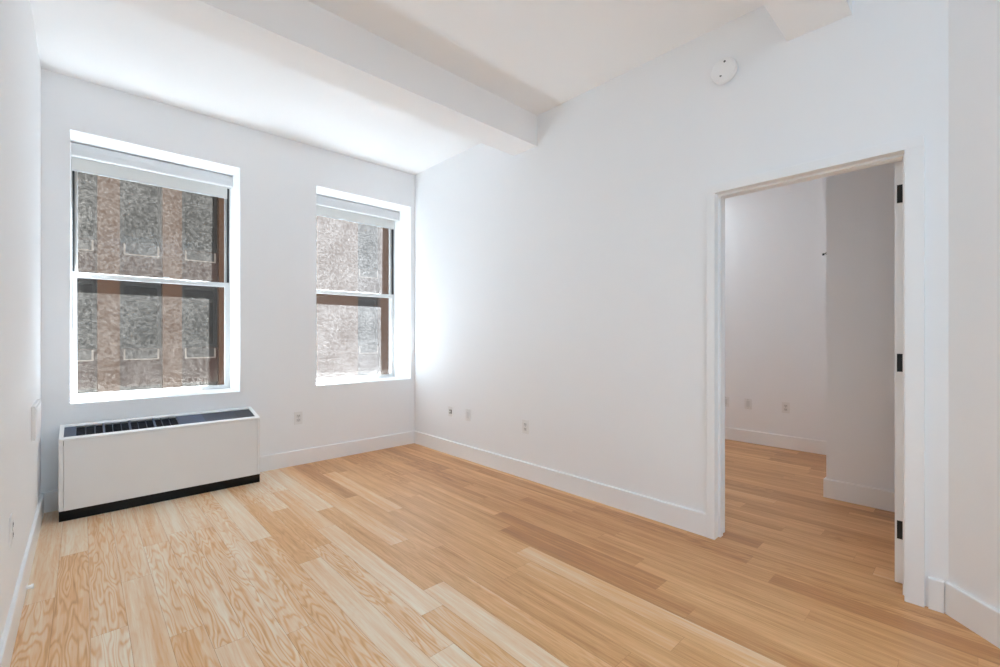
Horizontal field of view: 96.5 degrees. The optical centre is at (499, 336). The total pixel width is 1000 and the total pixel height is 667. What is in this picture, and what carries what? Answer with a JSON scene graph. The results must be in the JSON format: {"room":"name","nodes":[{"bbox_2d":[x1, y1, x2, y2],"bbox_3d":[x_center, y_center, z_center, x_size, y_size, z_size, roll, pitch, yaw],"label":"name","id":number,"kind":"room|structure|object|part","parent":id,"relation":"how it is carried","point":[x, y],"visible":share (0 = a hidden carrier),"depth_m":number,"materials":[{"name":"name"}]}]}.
{"room":"empty living room","nodes":[
{"label":"empty living room","id":0,"kind":"room"},
{"bbox_2d":[0,0,40,641],"bbox_3d":[-0.549,-0.312,0.171,0.150,3.025,7.699,0,0,-43],"label":"wall","id":1,"kind":"structure","parent":0,"point":[20,68],"depth_m":1.98,"materials":[{"name":"white paint"}]},
{"bbox_2d":[9,513,13,547],"bbox_3d":[-1.925,0.762,1.760,0.009,0.117,0.075,0,0,-43],"label":"wall outlet","id":2,"kind":"object","parent":1,"relation":"attached to","point":[11,521],"visible":1,"depth_m":1.74,"materials":[{"name":"white plastic"}]},
{"bbox_2d":[0,493,43,666],"bbox_3d":[-0.540,1.131,0.282,0.015,0.138,7.549,0,0,-43],"label":"baseboard","id":3,"kind":"structure","parent":1,"relation":"attached to","point":[8,639],"depth_m":1.91,"materials":[{"name":"wood"}]},
{"bbox_2d":[26,583,33,589],"bbox_3d":[-2.194,1.168,2.083,0.026,0.024,0.024,0,0,-43],"label":"door stop","id":4,"kind":"object","parent":1,"relation":"attached to","point":[31,586],"visible":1,"depth_m":2.08,"materials":[{"name":"white plastic"}]},
{"bbox_2d":[31,399,40,440],"bbox_3d":[-2.719,0.481,2.619,0.020,0.187,0.420,0,0,-43],"label":"wall control panel","id":5,"kind":"object","parent":1,"relation":"attached to","point":[36,407],"visible":1,"depth_m":2.49,"materials":[{"name":"white plastic"}]},
{"bbox_2d":[41,68,414,492],"bbox_3d":[-1.196,-0.362,5.168,6.325,3.625,0.489,0,0,-43],"label":"wall","id":6,"kind":"structure","parent":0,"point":[277,181],"depth_m":3.95,"materials":[{"name":"white paint"}]},
{"bbox_2d":[71,159,229,398],"bbox_3d":[-2.917,-0.490,3.800,1.058,1.930,0.137,0,0,-43],"label":"window","id":7,"kind":"structure","parent":6,"relation":"attached to","point":[75,274],"depth_m":3.63,"materials":[{"name":"white metal"}]},
{"bbox_3d":[-2.907,-0.951,3.790,1.046,0.968,0.016,0,0,-43],"label":"sash","id":8,"kind":"part","parent":7,"relation":"part of","materials":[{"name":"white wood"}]},
{"bbox_3d":[-2.888,-0.010,3.769,1.046,0.964,0.036,0,0,-43],"label":"sash","id":9,"kind":"part","parent":7,"relation":"part of","materials":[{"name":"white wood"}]},
{"bbox_2d":[71,142,232,198],"bbox_3d":[-2.831,-1.352,3.709,1.057,0.200,0.098,0,0,-43],"label":"roller blind","id":10,"kind":"object","parent":6,"relation":"attached to","point":[85,158],"visible":0.97,"depth_m":3.64,"materials":[{"name":"white fabric"}]},
{"bbox_2d":[44,431,413,512],"bbox_3d":[-2.038,1.131,4.037,2.921,0.138,0.015,0,0,-43],"label":"baseboard","id":11,"kind":"structure","parent":6,"relation":"attached to","point":[309,455],"depth_m":4.32,"materials":[{"name":"wood"}]},
{"bbox_2d":[294,411,302,424],"bbox_3d":[-1.888,0.762,4.181,0.075,0.117,0.009,0,0,-43],"label":"wall outlet","id":12,"kind":"object","parent":6,"relation":"attached to","point":[298,416],"visible":1,"depth_m":4.18,"materials":[{"name":"white plastic"}]},
{"bbox_2d":[316,221,394,381],"bbox_3d":[-1.671,-0.490,4.964,1.050,1.930,0.137,0,0,-43],"label":"window","id":13,"kind":"structure","parent":6,"relation":"attached to","point":[391,295],"depth_m":5.27,"materials":[{"name":"white metal"}]},
{"bbox_3d":[-1.661,-0.951,4.953,1.038,0.968,0.016,0,0,-43],"label":"sash","id":14,"kind":"part","parent":13,"relation":"part of","materials":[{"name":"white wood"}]},
{"bbox_3d":[-1.642,-0.010,4.933,1.038,0.964,0.036,0,0,-43],"label":"sash","id":15,"kind":"part","parent":13,"relation":"part of","materials":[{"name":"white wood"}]},
{"bbox_3d":[-1.671,-0.490,4.964,1.050,1.930,0.137,0,0,-43],"label":"frame","id":16,"kind":"part","parent":13,"relation":"part of","materials":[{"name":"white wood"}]},
{"bbox_2d":[316,195,399,228],"bbox_3d":[-1.585,-1.352,4.872,1.049,0.200,0.098,0,0,-43],"label":"roller blind","id":17,"kind":"object","parent":6,"relation":"attached to","point":[328,207],"visible":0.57,"depth_m":4.86,"materials":[{"name":"white fabric"}]},
{"bbox_2d":[30,0,763,174],"bbox_3d":[1.598,-1.925,2.175,6.325,0.200,7.699,0,0,-43],"label":"ceiling","id":18,"kind":"structure","parent":0,"point":[537,56],"depth_m":2.91,"materials":[{"name":"white paint"}]},
{"bbox_2d":[10,439,999,666],"bbox_3d":[1.474,1.325,2.162,6.125,0.250,7.549,0,0,-43],"label":"floor","id":19,"kind":"structure","parent":0,"point":[409,555],"depth_m":2.21,"materials":[{"name":"brown wood"}]},
{"bbox_2d":[59,407,259,521],"bbox_3d":[-2.510,0.905,3.385,1.184,0.590,0.286,0,0,-43],"label":"radiator","id":20,"kind":"object","parent":19,"relation":"on","point":[106,466],"visible":1,"depth_m":3.23,"materials":[{"name":"metal"}]},
{"bbox_2d":[63,409,253,445],"bbox_3d":[-2.511,0.666,3.385,1.178,0.089,0.248,0,0,-43],"label":"grille","id":21,"kind":"object","parent":20,"relation":"attached to","point":[96,433],"depth_m":3.29,"materials":[{"name":"black"}]},
{"bbox_2d":[415,0,948,611],"bbox_3d":[0.533,-0.312,3.533,0.120,3.026,4.262,0,0,-43],"label":"wall","id":22,"kind":"structure","parent":0,"point":[560,282],"depth_m":3.01,"materials":[{"name":"white paint"}]},
{"bbox_2d":[115,0,536,155],"bbox_3d":[-0.863,-1.698,2.778,2.951,0.253,0.269,0,0,-43],"label":"ceiling beam","id":23,"kind":"structure","parent":22,"relation":"attached to","point":[302,36],"depth_m":2.65,"materials":[{"name":"white paint"}]},
{"bbox_2d":[448,406,452,416],"bbox_3d":[-0.508,0.763,4.549,0.015,0.100,0.070,0,0,-43],"label":"wall outlet","id":24,"kind":"object","parent":22,"relation":"attached to","point":[450,409],"visible":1,"depth_m":4.55,"materials":[{"name":"white plastic"}]},
{"bbox_2d":[466,409,470,420],"bbox_3d":[-0.312,0.762,4.343,0.009,0.117,0.075,0,0,-43],"label":"wall outlet","id":25,"kind":"object","parent":22,"relation":"attached to","point":[468,411],"visible":1,"depth_m":4.33,"materials":[{"name":"white plastic"}]},
{"bbox_2d":[522,419,528,433],"bbox_3d":[0.216,0.762,3.778,0.009,0.117,0.075,0,0,-43],"label":"wall outlet","id":26,"kind":"object","parent":22,"relation":"attached to","point":[525,423],"visible":1,"depth_m":3.78,"materials":[{"name":"white plastic"}]},
{"bbox_2d":[414,431,705,536],"bbox_3d":[0.136,1.131,3.860,0.015,0.138,3.241,0,0,-43],"label":"baseboard","id":27,"kind":"structure","parent":22,"relation":"attached to","point":[691,520],"depth_m":3.35,"materials":[{"name":"wood"}]},
{"bbox_2d":[711,57,737,84],"bbox_3d":[1.299,-1.542,2.589,0.049,0.142,0.142,0,0,-43],"label":"blank cover plate","id":28,"kind":"object","parent":22,"relation":"attached to","point":[724,70],"visible":1,"depth_m":2.57,"materials":[{"name":"white plastic"}]},
{"bbox_2d":[761,0,851,40],"bbox_3d":[0.545,-1.698,1.271,2.951,0.253,0.274,0,0,-43],"label":"ceiling beam","id":29,"kind":"structure","parent":22,"relation":"attached to","point":[793,18],"depth_m":2.17,"materials":[{"name":"white paint"}]},
{"bbox_2d":[706,134,924,606],"bbox_3d":[1.908,0.151,2.651,0.966,2.097,0.946,0,0,-43],"label":"door frame","id":30,"kind":"structure","parent":22,"relation":"in","point":[910,173],"depth_m":2.16,"materials":[{"name":"wood"}]},
{"bbox_3d":[1.665,0.151,2.424,0.020,2.097,0.946,0,0,-43],"label":"casing","id":31,"kind":"part","parent":30,"relation":"part of","materials":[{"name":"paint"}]},
{"bbox_2d":[928,576,943,612],"bbox_3d":[1.913,1.131,1.957,0.015,0.138,0.050,0,0,-43],"label":"baseboard","id":32,"kind":"structure","parent":22,"relation":"attached to","point":[935,586],"depth_m":1.95,"materials":[{"name":"wood"}]},
{"bbox_2d":[725,177,825,440],"bbox_3d":[3.011,-0.312,4.966,0.150,3.025,5.549,0,0,-43],"label":"wall","id":33,"kind":"structure","parent":0,"point":[775,238],"depth_m":4.86,"materials":[{"name":"white paint"}]},
{"bbox_2d":[725,397,728,406],"bbox_3d":[2.649,0.762,5.237,0.009,0.117,0.075,0,0,-43],"label":"wall outlet","id":34,"kind":"object","parent":33,"relation":"attached to","point":[726,398],"visible":0.67,"depth_m":5.22,"materials":[{"name":"white plastic"}]},
{"bbox_2d":[744,398,751,408],"bbox_3d":[2.812,0.762,5.062,0.009,0.117,0.075,0,0,-43],"label":"wall outlet","id":35,"kind":"object","parent":33,"relation":"attached to","point":[747,402],"visible":1,"depth_m":5.06,"materials":[{"name":"white plastic"}]},
{"bbox_2d":[725,427,825,454],"bbox_3d":[2.277,1.131,5.631,0.015,0.138,3.574,0,0,-43],"label":"baseboard","id":36,"kind":"structure","parent":33,"relation":"attached to","point":[768,439],"depth_m":4.84,"materials":[{"name":"wood"}]},
{"bbox_2d":[782,402,789,413],"bbox_3d":[3.066,0.762,4.790,0.009,0.117,0.075,0,0,-43],"label":"wall outlet","id":37,"kind":"object","parent":33,"relation":"attached to","point":[785,405],"visible":1,"depth_m":4.79,"materials":[{"name":"white plastic"}]},
{"bbox_2d":[826,160,902,491],"bbox_3d":[3.646,-0.312,3.114,1.450,3.025,1.975,0,0,-43],"label":"wall","id":38,"kind":"structure","parent":0,"point":[860,204],"depth_m":3.20,"materials":[{"name":"white paint"}]},
{"bbox_2d":[823,478,894,511],"bbox_3d":[3.105,1.131,2.619,0.015,0.138,1.990,0,0,-43],"label":"baseboard","id":39,"kind":"structure","parent":38,"relation":"attached to","point":[872,497],"depth_m":3.19,"materials":[{"name":"wood"}]},
{"bbox_2d":[949,0,999,609],"bbox_3d":[2.002,-0.312,1.492,0.155,3.025,1.050,0,0,1],"label":"wall","id":40,"kind":"structure","parent":0,"point":[974,25],"depth_m":1.83,"materials":[{"name":"white paint"}]},
{"bbox_2d":[945,582,999,648],"bbox_3d":[1.920,1.131,1.460,0.015,0.138,0.950,0,0,2],"label":"baseboard","id":41,"kind":"structure","parent":40,"relation":"attached to","point":[978,616],"depth_m":1.81,"materials":[{"name":"wood"}]},
{"label":"outside","id":42,"kind":"structure","parent":0,"visible":0},
{"bbox_3d":[-2.995,15.300,14.196,75.000,0.200,15.162,0,0,-43],"label":"ground","id":43,"kind":"structure","parent":42,"visible":0},
{"bbox_2d":[77,172,388,393],"bbox_3d":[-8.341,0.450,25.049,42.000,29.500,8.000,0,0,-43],"label":"window panes","id":44,"kind":"structure","parent":43,"relation":"on","point":[132,335],"depth_m":16.26,"materials":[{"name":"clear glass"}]},
{"bbox_3d":[-14.068,-0.743,14.713,0.951,2.095,0.010,0,0,-43],"label":"pane","id":45,"kind":"part","parent":44,"relation":"part of","materials":[{"name":"clear glass"}]},
{"bbox_3d":[-14.068,-4.393,14.713,0.951,2.095,0.010,0,0,-43],"label":"pane","id":46,"kind":"part","parent":44,"relation":"part of","materials":[{"name":"clear glass"}]},
{"bbox_2d":[77,350,93,361],"bbox_3d":[-13.891,0.630,14.530,0.981,0.370,0.041,0,0,-43],"label":"vent","id":47,"kind":"object","parent":44,"relation":"attached to","point":[82,355],"depth_m":14.73,"materials":[{"name":"grey"}]},
{"bbox_2d":[78,239,93,251],"bbox_3d":[-13.891,-3.020,14.530,0.981,0.370,0.041,0,0,-43],"label":"window","id":48,"kind":"structure","parent":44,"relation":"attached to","point":[84,245],"depth_m":14.73,"materials":[{"name":"grey"}]},
{"bbox_3d":[-12.794,-4.393,15.902,0.951,2.095,0.010,0,0,-43],"label":"pane","id":49,"kind":"part","parent":44,"relation":"part of","materials":[{"name":"clear glass"}]},
{"bbox_3d":[-12.794,-0.743,15.902,0.951,2.095,0.010,0,0,-43],"label":"pane","id":50,"kind":"part","parent":44,"relation":"part of","materials":[{"name":"clear glass"}]},
{"bbox_2d":[123,244,158,257],"bbox_3d":[-12.617,-3.020,15.720,0.981,0.370,0.041,0,0,-43],"label":"window","id":51,"kind":"structure","parent":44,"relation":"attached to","point":[129,250],"depth_m":15.70,"materials":[{"name":"grey"}]},
{"bbox_2d":[123,349,158,359],"bbox_3d":[-12.617,0.630,15.720,0.981,0.370,0.041,0,0,-43],"label":"vent","id":52,"kind":"object","parent":44,"relation":"attached to","point":[128,354],"depth_m":15.70,"materials":[{"name":"grey"}]},
{"bbox_3d":[-11.520,-4.393,17.092,0.951,2.095,0.010,0,0,-43],"label":"pane","id":53,"kind":"part","parent":44,"relation":"part of","materials":[{"name":"clear glass"}]},
{"bbox_3d":[-11.520,-0.743,17.092,0.951,2.095,0.010,0,0,-43],"label":"pane","id":54,"kind":"part","parent":44,"relation":"part of","materials":[{"name":"clear glass"}]},
{"bbox_2d":[185,250,215,262],"bbox_3d":[-11.343,-3.020,16.910,0.981,0.370,0.041,0,0,-43],"label":"window","id":55,"kind":"structure","parent":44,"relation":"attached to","point":[191,256],"depth_m":16.89,"materials":[{"name":"grey"}]},
{"bbox_2d":[185,348,215,358],"bbox_3d":[-11.343,0.630,16.910,0.981,0.370,0.041,0,0,-43],"label":"window","id":56,"kind":"structure","parent":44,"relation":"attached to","point":[190,353],"depth_m":16.91,"materials":[{"name":"grey"}]},
{"bbox_3d":[-6.529,-4.393,21.754,0.951,2.095,0.010,0,0,-43],"label":"pane","id":57,"kind":"part","parent":44,"relation":"part of","materials":[{"name":"clear glass"}]},
{"bbox_3d":[-6.529,-0.743,21.754,0.951,2.095,0.010,0,0,-43],"label":"pane","id":58,"kind":"part","parent":44,"relation":"part of","materials":[{"name":"clear glass"}]},
{"bbox_2d":[359,269,377,278],"bbox_3d":[-6.351,-3.020,21.571,0.981,0.370,0.041,0,0,-43],"label":"window","id":59,"kind":"structure","parent":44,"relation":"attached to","point":[363,273],"depth_m":21.55,"materials":[{"name":"grey"}]},
{"bbox_2d":[359,346,377,353],"bbox_3d":[-6.351,0.630,21.571,0.981,0.370,0.041,0,0,-43],"label":"window","id":60,"kind":"structure","parent":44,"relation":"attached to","point":[362,349],"depth_m":21.57,"materials":[{"name":"grey"}]}
]}

